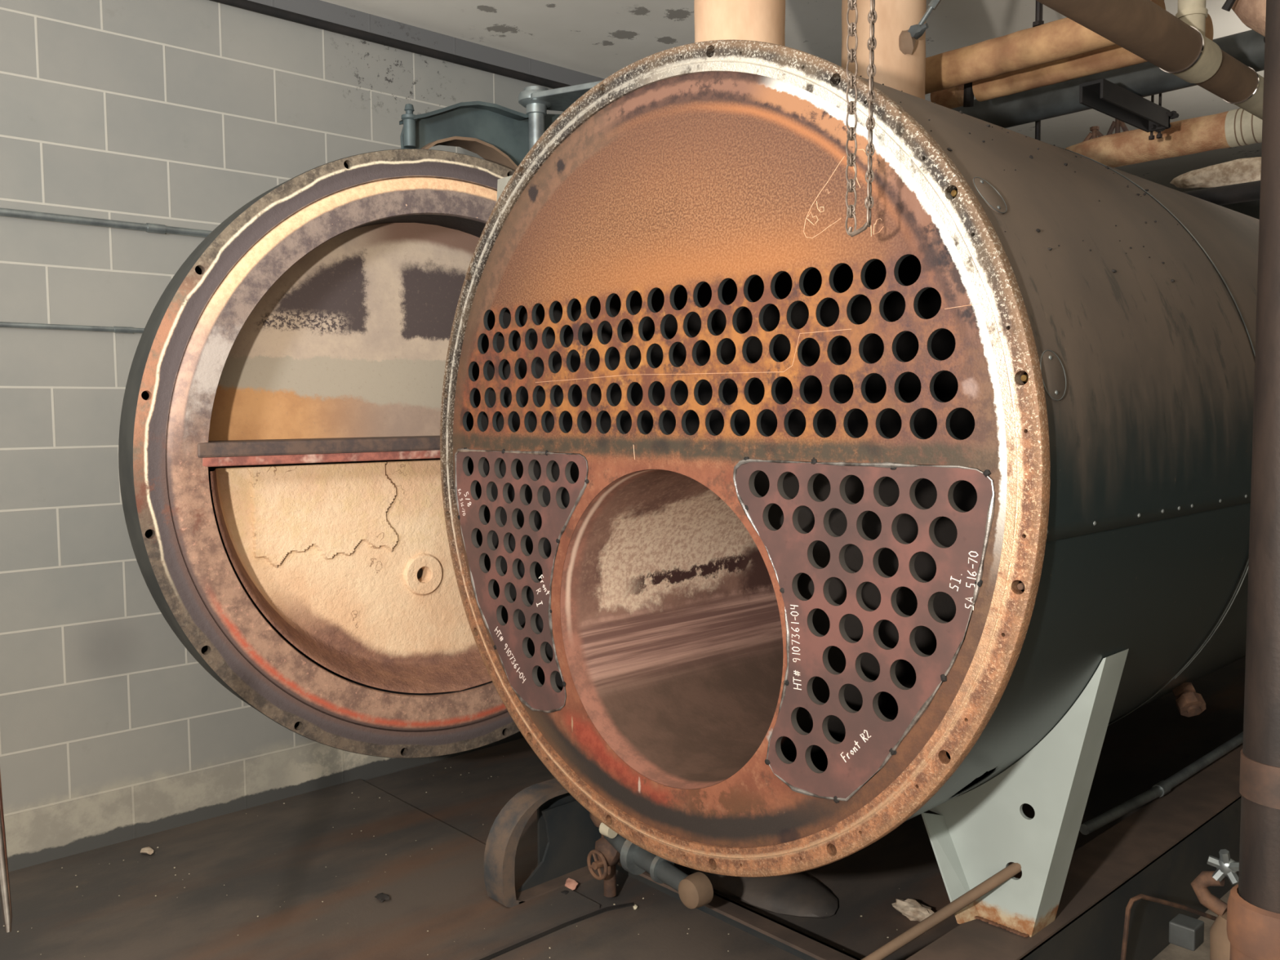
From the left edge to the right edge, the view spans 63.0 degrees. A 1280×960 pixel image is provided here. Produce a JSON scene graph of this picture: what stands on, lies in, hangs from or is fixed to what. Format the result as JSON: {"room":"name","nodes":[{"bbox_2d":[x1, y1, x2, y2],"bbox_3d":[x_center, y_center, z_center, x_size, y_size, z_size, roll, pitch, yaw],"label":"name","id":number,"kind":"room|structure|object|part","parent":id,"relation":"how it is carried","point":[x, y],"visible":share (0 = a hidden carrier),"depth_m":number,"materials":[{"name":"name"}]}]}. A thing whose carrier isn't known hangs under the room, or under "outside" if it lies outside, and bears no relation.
{"room":"boiler room","nodes":[
{"label":"boiler room","id":0,"kind":"room"},
{"bbox_2d":[0,770,12,933],"bbox_3d":[-0.968,0.470,1.566,0.024,0.401,0.090,-4,5,-43],"label":"bar","id":1,"kind":"object","parent":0,"point":[5,892],"visible":1,"depth_m":1.55,"materials":[{"name":"metal"}]},
{"bbox_2d":[0,0,604,871],"bbox_3d":[-0.474,-0.321,5.063,11.800,3.260,0.200,-4,5,-43],"label":"wall","id":2,"kind":"structure","parent":0,"point":[181,113],"depth_m":3.67,"materials":[{"name":"paint"}]},
{"bbox_2d":[0,321,144,333],"bbox_3d":[-1.905,-0.519,3.572,5.500,0.022,0.022,-4,5,-43],"label":"conduit","id":3,"kind":"object","parent":2,"relation":"attached to","point":[2,324],"visible":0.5,"depth_m":3.54,"materials":[{"name":"grey metal"}]},
{"bbox_2d":[0,207,212,237],"bbox_3d":[-1.905,-0.881,3.545,5.500,0.032,0.032,-4,5,-43],"label":"conduit","id":4,"kind":"object","parent":2,"relation":"attached to","point":[148,227],"visible":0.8,"depth_m":3.59,"materials":[{"name":"grey metal"}]},
{"bbox_2d":[209,0,570,88],"bbox_3d":[-1.174,-1.790,4.162,7.500,0.033,0.034,-4,5,-43],"label":"pipe","id":5,"kind":"object","parent":2,"relation":"attached to","point":[243,4],"visible":0.48,"depth_m":4.26,"materials":[{"name":"black metal"}]},
{"bbox_2d":[320,0,1263,191],"bbox_3d":[1.320,-1.897,2.853,12.000,0.150,6.000,-4,5,-43],"label":"ceiling","id":6,"kind":"structure","parent":0,"point":[600,38],"depth_m":4.46,"materials":[{"name":"paint"}]},
{"bbox_2d":[845,0,876,237],"bbox_3d":[0.397,-1.097,1.861,0.022,1.307,0.062,-4,5,-43],"label":"chain","id":7,"kind":"object","parent":6,"relation":"hanging from","point":[851,57],"visible":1,"depth_m":1.89,"materials":[{"name":"metal"}]},
{"bbox_2d":[1032,0,1044,26],"bbox_3d":[1.211,-1.611,3.169,0.031,0.460,0.036,-4,5,-43],"label":"rod","id":8,"kind":"object","parent":6,"relation":"hanging from","point":[1038,21],"visible":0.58,"depth_m":3.17,"materials":[{"name":"black metal"}]},
{"bbox_2d":[924,0,1165,94],"bbox_3d":[0.991,-1.339,3.428,0.114,0.114,1.360,-4,5,-43],"label":"pipe","id":9,"kind":"object","parent":8,"relation":"hanging from","point":[1062,38],"visible":0.46,"depth_m":3.21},
{"bbox_2d":[1035,4,1042,140],"bbox_3d":[1.475,-1.521,3.865,0.035,0.735,0.040,-4,5,-43],"label":"rod","id":10,"kind":"object","parent":6,"relation":"hanging from","point":[1037,124],"visible":0.02,"depth_m":3.87,"materials":[{"name":"black metal"}]},
{"bbox_2d":[1035,0,1263,119],"bbox_3d":[1.396,-1.448,2.729,2.200,0.730,0.121,-4,5,-43],"label":"pipe","id":11,"kind":"object","parent":6,"relation":"hanging from","point":[1178,45],"visible":0.99,"depth_m":2.68,"materials":[{"name":"metal"}]},
{"bbox_2d":[1222,0,1266,36],"bbox_3d":[1.637,-1.197,2.663,0.160,0.223,0.256,-4,5,-43],"label":"wrapped elbow","id":12,"kind":"object","parent":11,"relation":"attached to","point":[1252,13],"visible":0.69,"depth_m":2.69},
{"bbox_2d":[1148,94,1154,140],"bbox_3d":[1.797,-1.537,3.654,0.017,0.680,0.020,-4,5,-43],"label":"rod","id":13,"kind":"object","parent":6,"relation":"hanging from","point":[1151,136],"visible":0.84,"depth_m":3.67,"materials":[{"name":"black metal"}]},
{"bbox_2d":[1155,93,1162,138],"bbox_3d":[1.815,-1.536,3.635,0.017,0.680,0.020,-4,5,-43],"label":"rod","id":14,"kind":"object","parent":6,"relation":"hanging from","point":[1159,135],"visible":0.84,"depth_m":3.65,"materials":[{"name":"black metal"}]},
{"bbox_2d":[1079,78,1178,132],"bbox_3d":[1.618,-1.226,3.438,0.562,0.064,0.095,-4,5,-43],"label":"beam","id":15,"kind":"structure","parent":14,"relation":"hanging from","point":[1103,95],"depth_m":3.40,"materials":[{"name":"black metal"}]},
{"bbox_2d":[972,13,1213,102],"bbox_3d":[1.396,-1.317,3.286,0.094,0.094,0.720,-4,5,-43],"label":"pipe","id":16,"kind":"object","parent":15,"relation":"on","point":[1113,57],"visible":0.54,"depth_m":3.31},
{"bbox_2d":[963,82,973,106],"bbox_3d":[1.125,-1.337,3.571,0.035,0.121,0.069,0,4,14],"label":"hanger","id":17,"kind":"object","parent":16,"relation":"attached to","point":[968,95],"visible":0.54,"depth_m":3.57,"materials":[{"name":"black metal"}]},
{"bbox_2d":[930,84,964,108],"bbox_3d":[1.076,-1.337,3.632,0.092,0.092,0.095,-4,5,-43],"label":"stub","id":18,"kind":"object","parent":17,"relation":"attached to","point":[950,98],"visible":0.43,"depth_m":3.60,"materials":[{"name":"brown metal"}]},
{"bbox_2d":[951,29,1264,128],"bbox_3d":[1.499,-1.367,3.732,0.128,0.140,1.801,-4,5,-43],"label":"pipe","id":19,"kind":"object","parent":15,"relation":"on","point":[1144,79],"visible":0.32,"depth_m":3.63,"materials":[{"name":"grey metal"}]},
{"bbox_2d":[364,656,1245,959],"bbox_3d":[1.345,1.431,3.074,12.000,0.200,6.000,-4,5,-43],"label":"floor","id":20,"kind":"structure","parent":0,"point":[1153,742],"depth_m":3.57,"materials":[{"name":"concrete"}]},
{"bbox_2d":[0,778,599,959],"bbox_3d":[-1.691,1.367,2.846,2.840,0.024,1.544,-4,5,-43],"label":"floor","id":21,"kind":"structure","parent":20,"relation":"on","point":[294,846],"depth_m":3.33,"materials":[{"name":"concrete"}]},
{"bbox_2d":[140,846,154,854],"bbox_3d":[-1.717,1.292,3.638,0.042,0.016,0.061,-4,5,-43],"label":"flake","id":22,"kind":"object","parent":21,"relation":"on","point":[148,850],"visible":1,"depth_m":3.63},
{"bbox_2d":[374,893,389,902],"bbox_3d":[-0.811,1.309,3.282,0.043,0.015,0.056,-2,4,-22],"label":"flake","id":23,"kind":"object","parent":21,"relation":"on","point":[381,896],"visible":1,"depth_m":3.27,"materials":[{"name":"grey"}]},
{"bbox_2d":[3,755,899,958],"bbox_3d":[-0.474,1.324,3.194,2.297,0.027,2.548,-4,5,-43],"label":"floor grit","id":24,"kind":"structure","parent":20,"relation":"on","point":[503,756],"depth_m":3.36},
{"bbox_2d":[479,902,633,959],"bbox_3d":[-1.112,1.404,2.295,2.940,0.014,0.055,-4,5,-43],"label":"trim","id":25,"kind":"structure","parent":20,"relation":"on","point":[624,905],"depth_m":3.11,"materials":[{"name":"black metal"}]},
{"bbox_2d":[560,890,568,894],"bbox_3d":[-0.238,1.316,3.327,0.027,0.016,0.038,-4,5,-43],"label":"stone","id":26,"kind":"object","parent":20,"relation":"on","point":[565,892],"visible":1,"depth_m":3.32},
{"bbox_2d":[564,878,577,890],"bbox_3d":[-0.226,1.310,3.380,0.044,0.026,0.067,-4,5,-43],"label":"chip","id":27,"kind":"object","parent":20,"relation":"on","point":[571,884],"visible":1,"depth_m":3.37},
{"bbox_2d":[586,812,713,908],"bbox_3d":[0.023,1.151,3.074,0.123,0.338,0.518,-3,5,-39],"label":"piping","id":28,"kind":"object","parent":20,"relation":"on","point":[695,890],"visible":0.84,"depth_m":3.07,"materials":[{"name":"metal"}]},
{"bbox_2d":[687,867,837,918],"bbox_3d":[0.386,1.306,3.399,0.289,0.091,0.605,-4,5,-43],"label":"rubble heap","id":29,"kind":"object","parent":20,"relation":"on","point":[799,895],"visible":0.51,"depth_m":3.26,"materials":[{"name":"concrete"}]},
{"bbox_2d":[484,742,1243,959],"bbox_3d":[1.456,1.102,3.999,4.550,0.333,1.567,-4,5,-43],"label":"boiler skid","id":30,"kind":"object","parent":20,"relation":"on","point":[1157,851],"visible":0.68,"depth_m":3.05,"materials":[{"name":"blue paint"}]},
{"bbox_3d":[-0.058,1.167,3.615,0.900,0.235,0.010,-4,5,-43],"label":"web plate","id":31,"kind":"part","parent":30,"relation":"part of","materials":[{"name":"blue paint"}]},
{"bbox_2d":[440,40,1259,937],"bbox_3d":[1.510,-0.081,3.955,4.011,2.112,2.000,-4,5,-43],"label":"boiler","id":32,"kind":"object","parent":30,"relation":"on","point":[780,539],"visible":0.98,"depth_m":2.45,"materials":[{"name":"metal"}]},
{"bbox_2d":[118,148,519,758],"bbox_3d":[-0.684,-0.081,3.581,2.000,2.000,0.266,-3,5,-38],"label":"door","id":33,"kind":"structure","parent":32,"relation":"attached to","point":[279,466],"depth_m":3.33,"materials":[{"name":"grey paint"}]},
{"bbox_3d":[-0.739,-0.085,3.650,1.660,1.660,0.090,-3,5,-38],"label":"door","id":34,"kind":"part","parent":33,"relation":"part of","materials":[{"name":"beige paint"}]},
{"bbox_3d":[-0.786,0.325,3.669,0.060,0.060,0.001,-3,5,-38],"label":"sight glass","id":35,"kind":"part","parent":33,"relation":"part of","materials":[{"name":"black glass"}]},
{"bbox_2d":[399,80,601,170],"bbox_3d":[-0.223,-1.155,3.491,0.976,0.398,0.665,-4,5,-43],"label":"bracket","id":36,"kind":"object","parent":33,"relation":"attached to","point":[500,135],"depth_m":3.58,"materials":[{"name":"grey metal"}]},
{"bbox_3d":[-0.361,-1.176,3.658,0.072,0.260,0.072,-4,5,-43],"label":"hinge post","id":37,"kind":"part","parent":36,"relation":"part of","materials":[{"name":"silver metal"}]},
{"bbox_3d":[-0.090,-1.315,3.540,0.651,0.020,0.239,2,5,32],"label":"bracket plate","id":38,"kind":"part","parent":36,"relation":"part of","materials":[{"name":"grey metal"}]},
{"bbox_3d":[-0.350,0.290,3.064,0.019,0.747,0.641,-4,5,-43],"label":"patch plate","id":39,"kind":"part","parent":32,"relation":"part of","materials":[{"name":"metal"}]},
{"bbox_2d":[693,0,785,46],"bbox_3d":[0.259,-1.423,2.717,0.243,0.762,0.243,-4,5,-43],"label":"insulated riser","id":40,"kind":"object","parent":32,"relation":"on","point":[760,20],"visible":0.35,"depth_m":2.63,"materials":[{"name":"beige fabric"}]},
{"bbox_3d":[0.446,0.329,2.204,0.019,0.732,0.645,-4,5,-43],"label":"patch plate","id":41,"kind":"part","parent":32,"relation":"part of","materials":[{"name":"metal"}]},
{"bbox_2d":[841,0,926,99],"bbox_3d":[0.741,-1.455,3.151,0.255,0.762,0.270,-4,5,-43],"label":"insulated riser","id":42,"kind":"object","parent":32,"relation":"on","point":[900,58],"visible":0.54,"depth_m":3.06,"materials":[{"name":"beige fabric"}]},
{"bbox_2d":[907,0,941,39],"bbox_3d":[0.930,-1.510,2.946,0.354,0.474,0.041,1,4,24],"label":"strut","id":43,"kind":"object","parent":42,"relation":"attached to","point":[916,31],"visible":1,"depth_m":3.00,"materials":[{"name":"grey metal"}]},
{"bbox_3d":[0.825,-1.338,3.006,0.069,0.090,0.014,1,4,22],"label":"threaded rod","id":44,"kind":"part","parent":43,"relation":"part of","materials":[{"name":"silver metal"}]},
{"bbox_2d":[1065,107,1262,167],"bbox_3d":[2.294,-1.230,3.559,0.131,0.165,1.854,-4,5,-43],"label":"pipe","id":45,"kind":"object","parent":32,"relation":"on","point":[1235,127],"visible":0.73,"depth_m":3.83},
{"bbox_2d":[1082,125,1103,142],"bbox_3d":[1.784,-1.355,4.103,0.034,0.060,0.092,-4,5,-43],"label":"stem","id":46,"kind":"object","parent":45,"relation":"on","point":[1095,130],"visible":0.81,"depth_m":4.09,"materials":[{"name":"metal"}]},
{"bbox_2d":[1106,118,1128,134],"bbox_3d":[1.845,-1.374,4.036,0.034,0.104,0.094,-4,5,-43],"label":"stem","id":47,"kind":"object","parent":45,"relation":"on","point":[1117,123],"visible":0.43,"depth_m":4.03,"materials":[{"name":"metal"}]},
{"bbox_2d":[1172,681,1205,716],"bbox_3d":[1.692,0.674,3.236,0.080,0.114,0.124,-1,4,-1],"label":"pipe union","id":48,"kind":"object","parent":32,"relation":"attached to","point":[1189,703],"visible":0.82,"depth_m":3.20,"materials":[{"name":"metal"}]},
{"bbox_2d":[1169,156,1261,188],"bbox_3d":[2.707,-1.404,4.783,0.103,0.113,0.538,-4,5,-43],"label":"blanket","id":49,"kind":"object","parent":32,"relation":"on","point":[1240,171],"visible":0.8,"depth_m":4.77,"materials":[{"name":"beige fabric"}]},
{"bbox_2d":[1182,180,1260,205],"bbox_3d":[2.896,-1.213,4.149,0.080,0.080,2.100,-4,5,-43],"label":"pipe","id":50,"kind":"object","parent":32,"relation":"attached to","point":[1248,191],"visible":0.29,"depth_m":4.49,"materials":[{"name":"black metal"}]},
{"bbox_3d":[0.931,1.060,2.682,0.260,0.012,0.060,-4,5,-43],"label":"shim plate","id":51,"kind":"part","parent":30,"relation":"part of","materials":[{"name":"metal"}]},
{"bbox_2d":[1079,731,1243,835],"bbox_3d":[1.835,0.978,3.504,1.451,0.038,0.053,-4,5,-42],"label":"conduit","id":52,"kind":"object","parent":30,"relation":"on","point":[1162,788],"visible":0.84,"depth_m":3.32,"materials":[{"name":"metal"}]},
{"bbox_2d":[891,898,933,921],"bbox_3d":[0.838,1.309,3.174,0.082,0.050,0.155,-4,5,-43],"label":"chunk","id":53,"kind":"object","parent":20,"relation":"on","point":[914,910],"visible":0.86,"depth_m":3.16,"materials":[{"name":"beige stone"}]},
{"bbox_2d":[861,862,1021,959],"bbox_3d":[0.626,1.120,2.531,0.650,0.475,0.025,0,4,5],"label":"rod","id":54,"kind":"object","parent":20,"relation":"on","point":[1013,868],"visible":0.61,"depth_m":2.51,"materials":[{"name":"brown metal"}]},
{"bbox_2d":[1120,893,1217,959],"bbox_3d":[1.479,1.205,2.842,0.508,0.271,0.045,-2,4,-28],"label":"rod","id":55,"kind":"object","parent":20,"relation":"on","point":[1131,900],"visible":0.9,"depth_m":2.73,"materials":[{"name":"metal"}]},
{"bbox_2d":[1168,848,1239,959],"bbox_3d":[1.260,1.090,2.284,0.140,0.588,0.184,-4,5,-43],"label":"valve","id":56,"kind":"object","parent":20,"relation":"on","point":[1185,931],"visible":0.84,"depth_m":2.27,"materials":[{"name":"metal"}]},
{"bbox_3d":[1.266,0.833,2.256,0.036,0.072,0.074,-4,5,-43],"label":"star handle","id":57,"kind":"part","parent":56,"relation":"part of","materials":[{"name":"silver metal"}]},
{"bbox_2d":[1226,0,1279,959],"bbox_3d":[1.018,-0.153,1.619,0.145,3.160,0.145,-1,4,-11],"label":"vertical pipe","id":58,"kind":"object","parent":20,"relation":"on","point":[1253,904],"visible":1,"depth_m":1.62,"materials":[{"name":"brown metal"}]},
{"bbox_2d":[1226,884,1279,959],"bbox_3d":[1.027,1.044,1.698,0.146,0.750,0.146,-4,5,-43],"label":"socket","id":59,"kind":"object","parent":58,"relation":"attached to","point":[1253,922],"depth_m":1.64,"materials":[{"name":"brown metal"}]},
{"bbox_2d":[1220,200,1259,219],"bbox_3d":[5.665,-0.493,6.960,0.200,3.260,6.000,-4,5,-43],"label":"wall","id":60,"kind":"structure","parent":0,"point":[1251,208],"depth_m":7.88,"materials":[{"name":"black"}]}
]}

